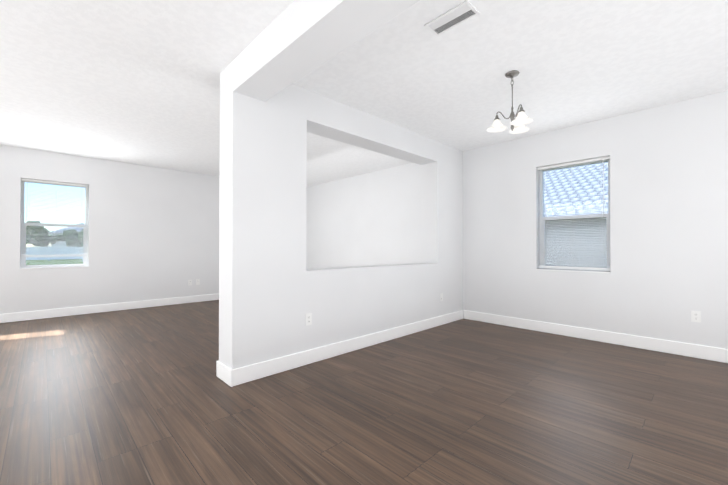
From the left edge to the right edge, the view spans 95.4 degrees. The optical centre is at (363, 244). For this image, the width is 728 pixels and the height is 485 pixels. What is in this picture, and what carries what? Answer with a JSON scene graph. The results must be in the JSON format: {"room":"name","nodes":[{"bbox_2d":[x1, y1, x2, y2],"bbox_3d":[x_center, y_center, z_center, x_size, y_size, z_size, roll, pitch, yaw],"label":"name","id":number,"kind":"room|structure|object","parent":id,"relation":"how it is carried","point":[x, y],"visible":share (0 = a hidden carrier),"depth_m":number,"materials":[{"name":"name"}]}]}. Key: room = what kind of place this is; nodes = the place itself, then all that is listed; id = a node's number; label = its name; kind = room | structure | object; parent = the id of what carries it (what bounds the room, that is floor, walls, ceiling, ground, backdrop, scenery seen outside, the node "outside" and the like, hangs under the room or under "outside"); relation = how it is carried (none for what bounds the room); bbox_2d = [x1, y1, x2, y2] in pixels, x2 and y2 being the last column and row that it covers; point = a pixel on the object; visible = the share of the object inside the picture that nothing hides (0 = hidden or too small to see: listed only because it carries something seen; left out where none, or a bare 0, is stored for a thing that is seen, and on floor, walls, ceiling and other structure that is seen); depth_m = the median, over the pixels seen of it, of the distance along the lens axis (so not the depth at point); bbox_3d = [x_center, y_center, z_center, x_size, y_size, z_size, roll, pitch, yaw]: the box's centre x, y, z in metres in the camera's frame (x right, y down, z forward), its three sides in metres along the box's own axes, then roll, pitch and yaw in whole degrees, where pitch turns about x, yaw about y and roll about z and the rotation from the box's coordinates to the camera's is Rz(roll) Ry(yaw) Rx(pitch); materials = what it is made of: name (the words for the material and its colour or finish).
{"room":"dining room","nodes":[
{"label":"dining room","id":0,"kind":"room"},
{"bbox_2d":[0,145,218,313],"bbox_3d":[-4.584,-0.158,6.123,8.275,2.723,0.200,0,-1,-44],"label":"wall","id":1,"kind":"structure","parent":0,"point":[153,233],"depth_m":6.08,"materials":[{"name":"paint"}]},
{"bbox_2d":[20,181,88,268],"bbox_3d":[-5.158,-0.331,5.549,0.828,1.438,0.197,0,-1,-44],"label":"window","id":2,"kind":"structure","parent":1,"relation":"in","point":[23,265],"depth_m":5.54,"materials":[{"name":"white plastic"}]},
{"bbox_2d":[21,178,87,256],"bbox_3d":[-5.134,-0.424,5.525,0.818,1.246,0.059,0,-1,-44],"label":"window blind","id":3,"kind":"object","parent":2,"relation":"attached to","point":[50,182],"visible":1,"depth_m":5.51,"materials":[{"name":"white plastic"}]},
{"bbox_2d":[0,293,218,322],"bbox_3d":[-4.496,1.133,6.043,7.845,0.140,0.022,0,-1,-44],"label":"baseboard","id":4,"kind":"structure","parent":1,"relation":"attached to","point":[39,314],"depth_m":5.85,"materials":[{"name":"paint"}]},
{"bbox_2d":[219,61,462,368],"bbox_3d":[0.157,-0.174,4.181,3.775,2.723,0.290,0,-1,-44],"label":"wall","id":5,"kind":"structure","parent":0,"point":[273,291],"depth_m":3.21,"materials":[{"name":"paint"}]},
{"bbox_2d":[216,360,227,377],"bbox_3d":[0.031,1.118,4.257,3.746,0.140,0.022,0,-1,-44],"label":"baseboard","id":6,"kind":"structure","parent":5,"relation":"attached to","point":[221,369],"depth_m":2.87,"materials":[{"name":"paint"}]},
{"bbox_2d":[306,313,311,325],"bbox_3d":[-0.547,0.740,3.283,0.070,0.115,0.008,0,-1,-44],"label":"outlet","id":7,"kind":"object","parent":5,"relation":"attached to","point":[308,318],"visible":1,"depth_m":3.28,"materials":[{"name":"white plastic"}]},
{"bbox_2d":[228,310,462,386],"bbox_3d":[0.240,1.117,4.042,3.746,0.140,0.022,0,-1,-44],"label":"baseboard","id":8,"kind":"structure","parent":5,"relation":"attached to","point":[236,376],"depth_m":3.42,"materials":[{"name":"paint"}]},
{"bbox_2d":[0,300,727,484],"bbox_3d":[-0.910,1.222,2.326,8.275,0.100,10.750,0,-1,-44],"label":"floor","id":9,"kind":"structure","parent":0,"point":[143,396],"depth_m":2.34,"materials":[{"name":"brown wood"}]},
{"bbox_2d":[0,0,727,186],"bbox_3d":[-0.910,-1.611,2.349,8.275,0.120,10.750,0,-1,-44],"label":"ceiling","id":10,"kind":"structure","parent":0,"point":[137,82],"depth_m":2.94,"materials":[{"name":"white paint"}]},
{"bbox_2d":[233,0,419,101],"bbox_3d":[0.961,-1.432,0.861,0.290,0.262,5.610,0,-1,-44],"label":"header beam","id":11,"kind":"structure","parent":10,"relation":"attached to","point":[294,41],"depth_m":2.17,"materials":[{"name":"paint"}]},
{"bbox_2d":[424,0,479,36],"bbox_3d":[0.600,-1.546,2.275,0.170,0.012,0.330,0,-1,-44],"label":"ceiling vent","id":12,"kind":"object","parent":10,"relation":"in","point":[457,15],"visible":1,"depth_m":2.26,"materials":[{"name":"silver metal"}]},
{"bbox_2d":[487,70,532,133],"bbox_3d":[1.355,-1.285,3.013,0.388,0.520,0.408,0,-1,-44],"label":"chandelier","id":13,"kind":"object","parent":10,"relation":"hanging from","point":[520,121],"visible":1,"depth_m":2.98,"materials":[{"name":"white glass"}]},
{"bbox_2d":[306,91,727,348],"bbox_3d":[2.057,-0.166,5.077,0.200,2.723,10.550,0,-1,-44],"label":"wall","id":14,"kind":"structure","parent":0,"point":[666,276],"depth_m":4.08,"materials":[{"name":"paint"}]},
{"bbox_2d":[536,159,610,272],"bbox_3d":[2.742,-0.366,4.354,0.197,1.428,0.833,0,-1,-44],"label":"dining room window","id":15,"kind":"structure","parent":14,"relation":"in","point":[541,210],"depth_m":4.39,"materials":[{"name":"white plastic"}]},
{"bbox_2d":[538,156,610,270],"bbox_3d":[2.717,-0.379,4.330,0.059,1.396,0.823,0,-1,-44],"label":"window blind","id":16,"kind":"object","parent":15,"relation":"attached to","point":[607,158],"visible":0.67,"depth_m":4.30,"materials":[{"name":"white plastic"}]},
{"bbox_2d":[464,310,727,362],"bbox_3d":[3.558,1.111,3.361,0.022,0.140,5.610,0,-1,-44],"label":"baseboard","id":17,"kind":"structure","parent":14,"relation":"attached to","point":[660,345],"depth_m":3.97,"materials":[{"name":"paint"}]},
{"bbox_2d":[691,311,700,322],"bbox_3d":[3.472,0.752,3.462,0.008,0.115,0.070,0,-1,-44],"label":"outlet","id":18,"kind":"object","parent":14,"relation":"attached to","point":[695,316],"visible":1,"depth_m":3.46,"materials":[{"name":"white plastic"}]},
{"label":"outside","id":19,"kind":"structure","parent":0,"visible":0},
{"bbox_2d":[26,252,82,264],"bbox_3d":[-20.327,1.804,49.704,200.000,0.230,220.000,0,-1,-44],"label":"ground","id":20,"kind":"structure","parent":19,"point":[57,261],"depth_m":30.01,"materials":[{"name":"green plant"}]},
{"bbox_2d":[26,247,82,260],"bbox_3d":[-28.707,0.814,31.825,31.220,1.450,0.160,0,-1,-44],"label":"fence","id":21,"kind":"object","parent":20,"relation":"on","point":[50,253],"depth_m":31.19,"materials":[{"name":"white plastic"}]},
{"bbox_2d":[26,220,82,245],"bbox_3d":[-33.029,-0.649,36.421,16.580,4.481,9.592,0,-1,-44],"label":"trees","id":22,"kind":"object","parent":20,"relation":"on","point":[57,239],"depth_m":36.69,"materials":[{"name":"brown plant"}]},
{"bbox_2d":[49,223,83,256],"bbox_3d":[-40.238,-0.695,47.124,7.200,4.723,9.000,0,-1,-44],"label":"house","id":23,"kind":"structure","parent":20,"relation":"on","point":[62,230],"depth_m":42.35,"materials":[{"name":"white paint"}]},
{"bbox_2d":[544,162,607,267],"bbox_3d":[13.459,-1.575,15.632,14.200,5.958,29.200,0,-1,-44],"label":"neighbouring house","id":24,"kind":"structure","parent":20,"relation":"on","point":[576,183],"depth_m":12.74,"materials":[{"name":"grey paint"}]}
]}

